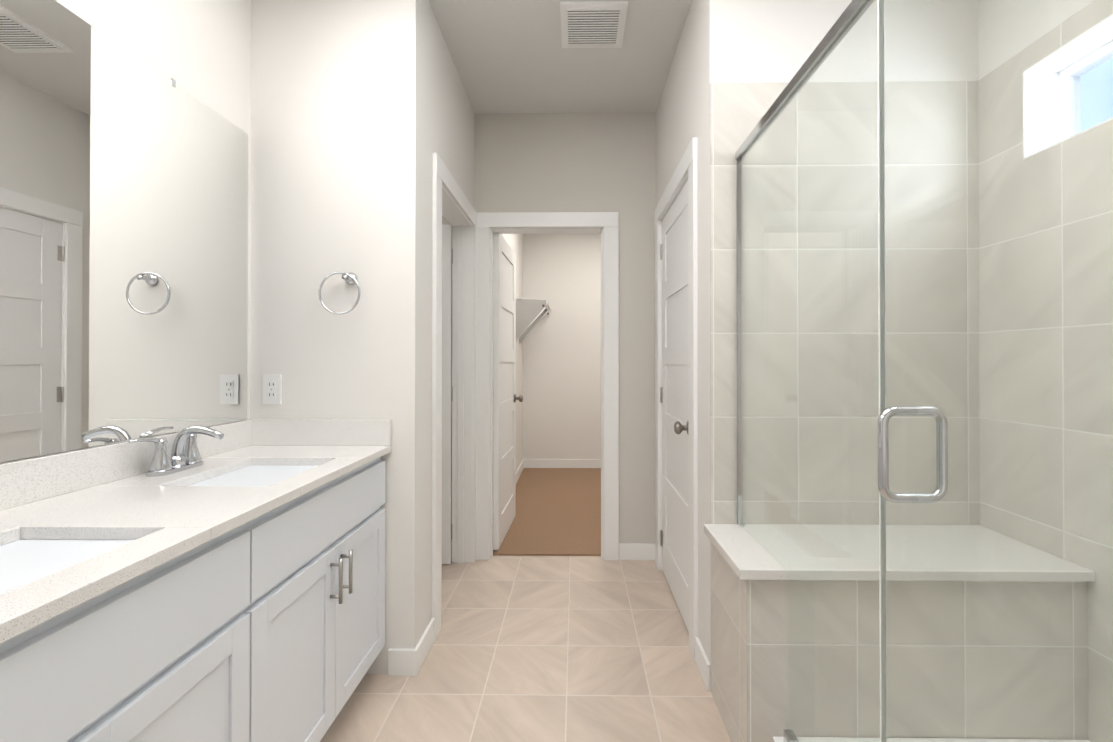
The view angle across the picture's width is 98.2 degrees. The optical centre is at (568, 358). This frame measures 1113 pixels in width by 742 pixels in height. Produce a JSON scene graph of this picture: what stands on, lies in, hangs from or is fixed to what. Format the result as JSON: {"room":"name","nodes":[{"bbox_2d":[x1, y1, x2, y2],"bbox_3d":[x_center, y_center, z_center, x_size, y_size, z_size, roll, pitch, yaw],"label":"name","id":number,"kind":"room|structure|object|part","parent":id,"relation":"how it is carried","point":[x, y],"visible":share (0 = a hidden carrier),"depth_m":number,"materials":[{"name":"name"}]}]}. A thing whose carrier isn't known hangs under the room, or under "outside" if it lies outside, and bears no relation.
{"room":"bathroom","nodes":[
{"label":"bathroom","id":0,"kind":"room"},
{"bbox_2d":[0,0,251,463],"bbox_3d":[-1.333,-0.159,0.116,0.120,2.750,3.790,0,0,1],"label":"wall","id":1,"kind":"structure","parent":0,"point":[205,46],"depth_m":1.64,"materials":[{"name":"white paint"}]},
{"bbox_2d":[0,0,247,462],"bbox_3d":[-1.255,-0.327,1.108,0.007,1.114,1.521,0,0,1],"label":"vanity mirror","id":2,"kind":"object","parent":1,"relation":"attached to","point":[123,244],"visible":1,"depth_m":1.31,"materials":[{"name":"silver mirror"}]},
{"bbox_2d":[0,419,251,510],"bbox_3d":[-1.247,0.282,1.099,0.019,0.100,1.570,0,0,1],"label":"backsplash","id":3,"kind":"structure","parent":1,"relation":"attached to","point":[29,480],"depth_m":1.20,"materials":[{"name":"white stone"}]},
{"bbox_2d":[252,0,379,673],"bbox_3d":[-0.979,-0.148,1.947,0.540,2.750,0.120,0,0,1],"label":"wall","id":4,"kind":"structure","parent":0,"point":[350,118],"depth_m":1.89,"materials":[{"name":"white paint"}]},
{"bbox_2d":[262,375,281,403],"bbox_3d":[-1.160,0.120,1.883,0.072,0.116,0.007,0,0,1],"label":"duplex electrical outlet","id":5,"kind":"object","parent":4,"relation":"attached to","point":[272,389],"visible":1,"depth_m":1.88,"materials":[{"name":"white plastic"}]},
{"bbox_2d":[252,419,390,446],"bbox_3d":[-0.959,0.287,1.871,0.538,0.100,0.019,0,0,1],"label":"backsplash","id":6,"kind":"structure","parent":4,"relation":"attached to","point":[265,432],"depth_m":1.86,"materials":[{"name":"white stone"}]},
{"bbox_2d":[318,272,360,314],"bbox_3d":[-0.875,-0.252,1.856,0.165,0.168,0.058,0,0,1],"label":"towel ring","id":7,"kind":"object","parent":4,"relation":"attached to","point":[350,278],"visible":1,"depth_m":1.84,"materials":[{"name":"silver metal"}]},
{"bbox_2d":[376,0,475,673],"bbox_3d":[-0.653,-0.146,2.418,0.120,2.750,1.070,0,0,1],"label":"wall","id":8,"kind":"structure","parent":0,"point":[423,106],"depth_m":1.89,"materials":[{"name":"white paint"}]},
{"bbox_2d":[442,224,452,563],"bbox_3d":[-1.055,0.211,2.853,0.718,2.025,0.171,0,0,-7],"label":"hall door","id":9,"kind":"structure","parent":8,"relation":"in","point":[447,263],"depth_m":2.88,"materials":[{"name":"white paint"}]},
{"bbox_2d":[432,153,618,639],"bbox_3d":[-0.206,0.165,2.605,1.011,2.130,1.010,0,0,1],"label":"door frame","id":10,"kind":"structure","parent":8,"relation":"attached to","point":[473,230],"depth_m":2.94,"materials":[{"name":"white paint"}]},
{"bbox_2d":[320,555,730,741],"bbox_3d":[-0.288,1.269,0.518,4.058,0.100,4.997,0,0,1],"label":"floor","id":11,"kind":"structure","parent":0,"point":[559,649],"depth_m":1.90,"materials":[{"name":"beige tile"}]},
{"bbox_2d":[0,451,390,741],"bbox_3d":[-0.972,0.790,1.098,0.570,0.864,1.560,0,0,1],"label":"bathroom vanity","id":12,"kind":"object","parent":11,"relation":"on","point":[221,583],"depth_m":1.00,"materials":[{"name":"white paint"}]},
{"bbox_2d":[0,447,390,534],"bbox_3d":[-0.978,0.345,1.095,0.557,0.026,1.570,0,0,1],"label":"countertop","id":13,"kind":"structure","parent":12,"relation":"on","point":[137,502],"depth_m":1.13,"materials":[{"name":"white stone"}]},
{"bbox_2d":[0,531,179,610],"bbox_3d":[-0.939,0.423,0.764,0.338,0.157,0.418,0,0,1],"label":"sink","id":14,"kind":"object","parent":13,"relation":"in","point":[32,563],"depth_m":0.86,"materials":[{"name":"white ceramic"}]},
{"bbox_2d":[124,423,227,474],"bbox_3d":[-1.121,0.267,1.447,0.168,0.134,0.282,0,0,1],"label":"faucet","id":15,"kind":"object","parent":13,"relation":"on","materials":[{"name":"silver metal"}]},
{"bbox_2d":[184,459,327,486],"bbox_3d":[-0.930,0.427,1.443,0.338,0.157,0.418,0,0,1],"label":"sink","id":16,"kind":"object","parent":13,"relation":"in","point":[258,472],"depth_m":1.53,"materials":[{"name":"white ceramic"}]},
{"bbox_2d":[711,542,1087,741],"bbox_3d":[1.008,0.929,1.578,0.976,0.590,0.367,0,0,1],"label":"shower bench","id":17,"kind":"object","parent":11,"relation":"on","point":[750,623],"visible":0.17,"depth_m":1.40,"materials":[{"name":"tile"}]},
{"bbox_2d":[704,524,1095,581],"bbox_3d":[0.994,0.620,1.567,1.004,0.030,0.391,0,0,1],"label":"shower bench","id":18,"kind":"object","parent":17,"relation":"on","point":[744,553],"visible":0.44,"depth_m":1.49,"materials":[{"name":"stone"}]},
{"bbox_2d":[735,0,1112,741],"bbox_3d":[1.020,0.229,0.946,0.933,1.982,1.635,0,0,1],"label":"shower enclosure","id":19,"kind":"object","parent":11,"relation":"on","point":[851,14],"visible":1,"depth_m":0.94,"materials":[{"name":"clear glass"}]},
{"bbox_3d":[0.613,0.164,0.952,0.120,1.852,1.635,0,0,1],"label":"hardware rail","id":20,"kind":"part","parent":19,"relation":"part of","materials":[{"name":"clear glass"}]},
{"bbox_2d":[493,468,600,555],"bbox_3d":[0.568,1.284,4.372,2.445,0.112,2.731,0,0,1],"label":"floor carpet","id":21,"kind":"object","parent":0,"point":[558,511],"depth_m":3.79,"materials":[{"name":"brown carpet"}]},
{"bbox_2d":[428,0,691,113],"bbox_3d":[-0.271,-1.574,1.899,4.058,0.100,7.728,0,0,1],"label":"ceiling","id":22,"kind":"structure","parent":0,"point":[510,56],"depth_m":2.44,"materials":[{"name":"white paint"}]},
{"bbox_2d":[560,1,627,47],"bbox_3d":[0.110,-1.511,2.199,0.290,0.020,0.290,0,0,1],"label":"air vent","id":23,"kind":"object","parent":22,"relation":"attached to","point":[592,24],"visible":1,"depth_m":2.17,"materials":[{"name":"white plastic"}]},
{"bbox_2d":[476,112,654,542],"bbox_3d":[-0.305,-0.143,3.023,3.600,2.750,0.150,0,0,1],"label":"wall","id":24,"kind":"structure","parent":0,"point":[526,162],"depth_m":2.98,"materials":[{"name":"white paint"}]},
{"bbox_2d":[493,232,522,549],"bbox_3d":[-0.447,0.202,3.399,0.171,2.025,0.698,0,0,3],"label":"closet door","id":25,"kind":"structure","parent":24,"relation":"in","point":[505,398],"depth_m":3.27,"materials":[{"name":"white paint"}]},
{"bbox_2d":[516,459,524,482],"bbox_3d":[-0.528,1.177,4.271,0.014,0.100,2.361,0,0,1],"label":"baseboard","id":26,"kind":"structure","parent":24,"relation":"attached to","point":[522,465],"depth_m":5.09,"materials":[{"name":"white paint"}]},
{"bbox_2d":[516,298,550,343],"bbox_3d":[-0.367,-0.367,5.067,0.320,0.429,0.782,0,0,1],"label":"closet shelf","id":27,"kind":"object","parent":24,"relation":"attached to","point":[531,314],"visible":0.96,"depth_m":4.69,"materials":[{"name":"silver metal"}]},
{"bbox_2d":[525,459,600,467],"bbox_3d":[0.536,1.184,5.431,2.038,0.100,0.014,0,0,1],"label":"baseboard","id":28,"kind":"structure","parent":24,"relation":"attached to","point":[529,463],"depth_m":5.43,"materials":[{"name":"white paint"}]},
{"bbox_2d":[652,0,747,690],"bbox_3d":[0.602,-0.146,2.359,0.150,2.750,1.155,0,0,1],"label":"wall","id":29,"kind":"structure","parent":0,"point":[713,43],"depth_m":1.90,"materials":[{"name":"white paint"}]},
{"bbox_2d":[660,180,688,631],"bbox_3d":[0.554,0.209,2.437,0.171,2.025,0.758,0,0,1],"label":"hall door","id":30,"kind":"structure","parent":29,"relation":"in","point":[674,537],"depth_m":2.44,"materials":[{"name":"white paint"}]},
{"bbox_2d":[655,137,697,660],"bbox_3d":[0.586,0.162,2.432,0.150,2.135,0.955,0,0,1],"label":"door frame","id":31,"kind":"structure","parent":29,"relation":"attached to","point":[686,169],"depth_m":2.03,"materials":[{"name":"white paint"}]},
{"bbox_2d":[744,0,975,81],"bbox_3d":[1.075,-0.149,1.835,0.810,2.750,0.120,0,0,1],"label":"wall","id":32,"kind":"structure","parent":0,"point":[782,34],"depth_m":1.78,"materials":[{"name":"white paint"}]},
{"bbox_2d":[710,78,985,526],"bbox_3d":[1.001,0.103,1.757,0.960,2.245,0.035,0,0,1],"label":"shower wall tile","id":33,"kind":"structure","parent":32,"relation":"attached to","point":[738,110],"depth_m":1.77,"materials":[{"name":"beige tile"}]},
{"bbox_2d":[976,0,1092,79],"bbox_3d":[1.583,-0.149,1.867,0.150,2.750,7.368,0,0,1],"label":"wall","id":34,"kind":"structure","parent":0,"point":[991,26],"depth_m":1.64,"materials":[{"name":"white paint"}]},
{"bbox_2d":[982,0,1112,741],"bbox_3d":[1.492,0.098,0.911,0.008,2.245,1.715,0,0,1],"label":"shower wall tile","id":35,"kind":"structure","parent":34,"relation":"attached to","point":[1057,334],"depth_m":1.49,"materials":[{"name":"beige tile"}]},
{"bbox_2d":[1023,14,1112,159],"bbox_3d":[1.568,-0.802,1.223,0.154,0.292,0.733,0,0,1],"label":"shower window","id":36,"kind":"structure","parent":34,"relation":"in","point":[1038,112],"depth_m":1.56,"materials":[{"name":"white glass"}]},
{"label":"outside","id":37,"kind":"structure","parent":0,"visible":0},
{"bbox_2d":[1081,58,1112,130],"bbox_3d":[2.252,-1.751,1.404,0.001,6.050,5.000,0,0,1],"label":"sky","id":38,"kind":"structure","parent":37,"point":[1097,79],"depth_m":2.06,"materials":[{"name":"blue"}]}
]}

